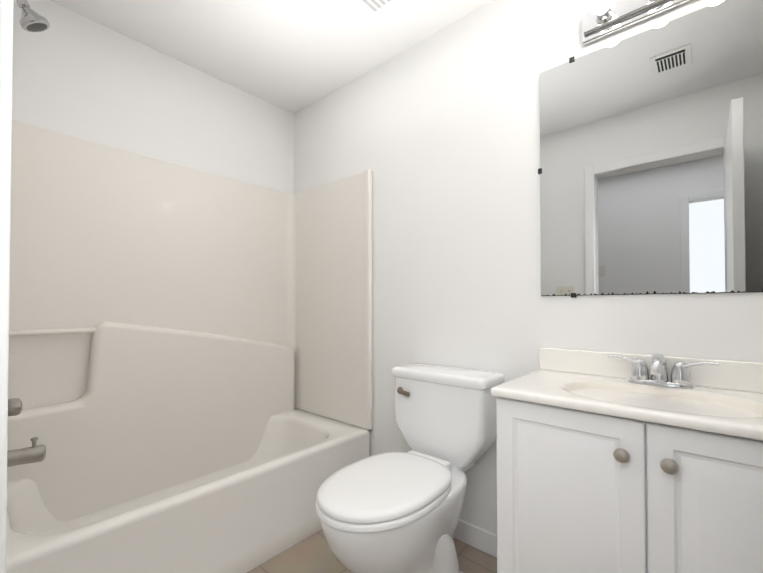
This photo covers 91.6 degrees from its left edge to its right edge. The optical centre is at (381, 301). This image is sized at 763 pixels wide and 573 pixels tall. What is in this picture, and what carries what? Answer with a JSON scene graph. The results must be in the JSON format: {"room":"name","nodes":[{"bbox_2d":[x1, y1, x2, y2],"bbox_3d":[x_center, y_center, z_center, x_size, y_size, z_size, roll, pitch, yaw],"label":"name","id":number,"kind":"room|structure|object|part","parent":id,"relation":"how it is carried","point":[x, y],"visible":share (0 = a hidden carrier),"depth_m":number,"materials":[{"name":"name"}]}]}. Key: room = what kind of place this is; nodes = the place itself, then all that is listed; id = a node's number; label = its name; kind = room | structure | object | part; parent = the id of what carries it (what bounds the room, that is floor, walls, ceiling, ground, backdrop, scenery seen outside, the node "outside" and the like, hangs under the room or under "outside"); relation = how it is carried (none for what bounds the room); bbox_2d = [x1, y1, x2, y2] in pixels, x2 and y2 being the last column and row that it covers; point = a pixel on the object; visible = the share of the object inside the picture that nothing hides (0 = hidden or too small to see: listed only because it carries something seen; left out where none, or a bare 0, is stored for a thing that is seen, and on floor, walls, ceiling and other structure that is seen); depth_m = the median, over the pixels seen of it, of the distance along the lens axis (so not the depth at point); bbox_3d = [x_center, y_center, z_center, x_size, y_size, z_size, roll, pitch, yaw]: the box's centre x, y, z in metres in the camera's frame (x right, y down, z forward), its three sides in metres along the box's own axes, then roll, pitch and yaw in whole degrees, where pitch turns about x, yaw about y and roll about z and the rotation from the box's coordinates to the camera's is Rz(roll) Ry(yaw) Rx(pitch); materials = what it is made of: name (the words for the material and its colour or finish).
{"room":"bathroom","nodes":[
{"label":"bathroom","id":0,"kind":"room"},
{"bbox_2d":[12,0,293,193],"bbox_3d":[-1.205,-0.108,2.025,0.120,2.440,1.644,-1,-1,41],"label":"wall","id":1,"kind":"structure","parent":0,"point":[77,75],"depth_m":1.91,"materials":[{"name":"paint"}]},
{"bbox_2d":[50,0,492,113],"bbox_3d":[-0.179,-1.390,1.225,2.740,0.100,1.764,-1,-1,41],"label":"ceiling","id":2,"kind":"structure","parent":0,"point":[293,56],"depth_m":1.85,"materials":[{"name":"paint"}]},
{"bbox_2d":[354,0,397,16],"bbox_3d":[-0.026,-1.329,1.567,0.240,0.008,0.240,-1,-1,41],"label":"air vent","id":3,"kind":"object","parent":2,"relation":"attached to","point":[373,8],"visible":1,"depth_m":1.66,"materials":[{"name":"white plastic"}]},
{"bbox_2d":[247,529,496,572],"bbox_3d":[-0.179,1.150,1.190,2.740,0.100,1.764,-1,-1,41],"label":"floor","id":4,"kind":"structure","parent":0,"point":[312,553],"depth_m":1.58,"materials":[{"name":"tile"}]},
{"bbox_2d":[6,119,372,572],"bbox_3d":[-0.833,0.178,1.775,0.759,1.861,1.520,-1,-1,41],"label":"bathtub","id":5,"kind":"object","parent":4,"relation":"on","point":[186,344],"visible":0.9,"depth_m":1.82,"materials":[{"name":"plastic"}]},
{"bbox_3d":[-1.274,0.531,1.283,0.062,0.091,0.170,-1,-1,41],"label":"spout","id":6,"kind":"part","parent":5,"relation":"part of","materials":[{"name":"silver metal"}]},
{"bbox_2d":[316,363,503,572],"bbox_3d":[0.095,0.702,1.433,0.470,0.803,0.788,-1,-1,41],"label":"toilet","id":7,"kind":"object","parent":4,"relation":"on","point":[393,512],"visible":1,"depth_m":1.34,"materials":[{"name":"ceramic"}]},
{"bbox_3d":[0.008,0.679,1.334,0.388,0.022,0.524,-1,-1,41],"label":"seat","id":8,"kind":"part","parent":7,"relation":"part of","materials":[{"name":"plastic"}]},
{"bbox_3d":[0.050,0.897,1.379,0.384,0.411,0.636,-1,-1,41],"label":"bowl","id":9,"kind":"part","parent":7,"relation":"part of","materials":[{"name":"ceramic"}]},
{"bbox_3d":[0.096,0.407,1.670,0.082,0.032,0.030,-1,-1,41],"label":"handle","id":10,"kind":"part","parent":7,"relation":"part of","materials":[{"name":"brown metal"}]},
{"bbox_3d":[0.284,0.514,1.653,0.448,0.329,0.194,-1,-1,41],"label":"tank","id":11,"kind":"part","parent":7,"relation":"part of","materials":[{"name":"ceramic"}]},
{"bbox_3d":[0.284,0.326,1.655,0.470,0.045,0.212,-1,-1,41],"label":"lid","id":12,"kind":"part","parent":7,"relation":"part of","materials":[{"name":"ceramic"}]},
{"bbox_2d":[491,347,762,572],"bbox_3d":[0.778,0.629,1.054,0.780,0.938,0.476,-1,-1,41],"label":"bathroom vanity","id":13,"kind":"object","parent":4,"relation":"on","point":[611,462],"visible":1,"depth_m":0.98,"materials":[{"name":"white wood"}]},
{"bbox_3d":[0.504,0.642,1.030,0.378,0.688,0.019,-1,-1,41],"label":"door","id":14,"kind":"part","parent":13,"relation":"part of","materials":[{"name":"white wood"}]},
{"bbox_3d":[0.596,0.381,0.920,0.035,0.035,0.031,-1,-1,41],"label":"knob","id":15,"kind":"part","parent":13,"relation":"part of","materials":[{"name":"silver metal"}]},
{"bbox_2d":[608,353,718,388],"bbox_3d":[0.856,0.213,1.149,0.282,0.103,0.149,-1,-1,41],"label":"faucet","id":16,"kind":"object","parent":13,"relation":"on","point":[680,377],"depth_m":1.16,"materials":[{"name":"silver metal"}]},
{"bbox_3d":[0.667,0.380,0.859,0.035,0.035,0.031,-1,-1,41],"label":"knob","id":17,"kind":"part","parent":13,"relation":"part of","materials":[{"name":"silver metal"}]},
{"bbox_3d":[0.792,0.638,0.779,0.378,0.688,0.019,-1,-1,41],"label":"door","id":18,"kind":"part","parent":13,"relation":"part of","materials":[{"name":"white wood"}]},
{"bbox_2d":[294,0,762,534],"bbox_3d":[0.362,-0.111,1.827,2.740,2.440,0.120,-1,-1,41],"label":"wall","id":19,"kind":"structure","parent":0,"point":[438,134],"depth_m":1.69,"materials":[{"name":"paint"}]},
{"bbox_2d":[453,519,496,557],"bbox_3d":[0.292,1.061,1.783,0.909,0.095,0.013,-1,-1,41],"label":"baseboard","id":20,"kind":"structure","parent":19,"relation":"attached to","point":[479,538],"depth_m":1.66,"materials":[{"name":"paint"}]},
{"bbox_2d":[582,0,692,44],"bbox_3d":[0.887,-1.025,1.202,0.456,0.116,0.146,-1,-1,41],"label":"sconce","id":21,"kind":"object","parent":19,"relation":"attached to","point":[602,19],"visible":1,"depth_m":1.29,"materials":[{"name":"silver metal"}]},
{"bbox_3d":[0.751,-1.024,1.274,0.068,0.068,0.076,-1,-1,41],"label":"bulb","id":22,"kind":"part","parent":21,"relation":"part of","materials":[{"name":"white glass"}]},
{"bbox_2d":[595,5,613,23],"bbox_3d":[0.786,-1.023,1.314,0.060,0.060,0.034,-1,-1,41],"label":"socket","id":23,"kind":"object","parent":21,"relation":"attached to","point":[607,17],"depth_m":1.31,"materials":[{"name":"silver metal"}]},
{"bbox_2d":[539,347,762,392],"bbox_3d":[0.927,0.224,1.230,0.780,0.087,0.021,-1,-1,41],"label":"backsplash","id":24,"kind":"structure","parent":19,"relation":"attached to","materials":[{"name":"stone"}]},
{"bbox_2d":[540,0,762,295],"bbox_3d":[0.935,-0.477,1.246,0.776,0.905,0.006,-1,-1,41],"label":"wall mirror","id":25,"kind":"object","parent":19,"relation":"attached to","point":[651,159],"visible":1,"depth_m":1.24,"materials":[{"name":"silver mirror"}]},
{"bbox_2d":[538,56,576,297],"bbox_3d":[0.889,-0.477,1.284,0.673,0.923,0.010,-1,-1,41],"label":"clips","id":26,"kind":"object","parent":25,"relation":"attached to","point":[571,59],"visible":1,"depth_m":1.42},
{"bbox_3d":[-1.070,-0.124,0.895,1.570,2.440,0.120,-1,-1,41],"label":"wall","id":27,"kind":"structure","parent":0,"visible":0},
{"bbox_2d":[0,0,13,572],"bbox_3d":[-0.459,0.034,0.446,0.062,2.112,0.012,-1,-1,41],"label":"door frame","id":28,"kind":"structure","parent":27,"relation":"attached to","point":[6,42],"depth_m":0.43,"materials":[{"name":"paint"}]},
{"bbox_2d":[16,0,49,31],"bbox_3d":[-1.238,-1.020,1.254,0.084,0.165,0.178,-1,-1,41],"label":"shower head","id":29,"kind":"object","parent":27,"relation":"attached to","point":[31,20],"visible":1,"depth_m":1.27}
]}

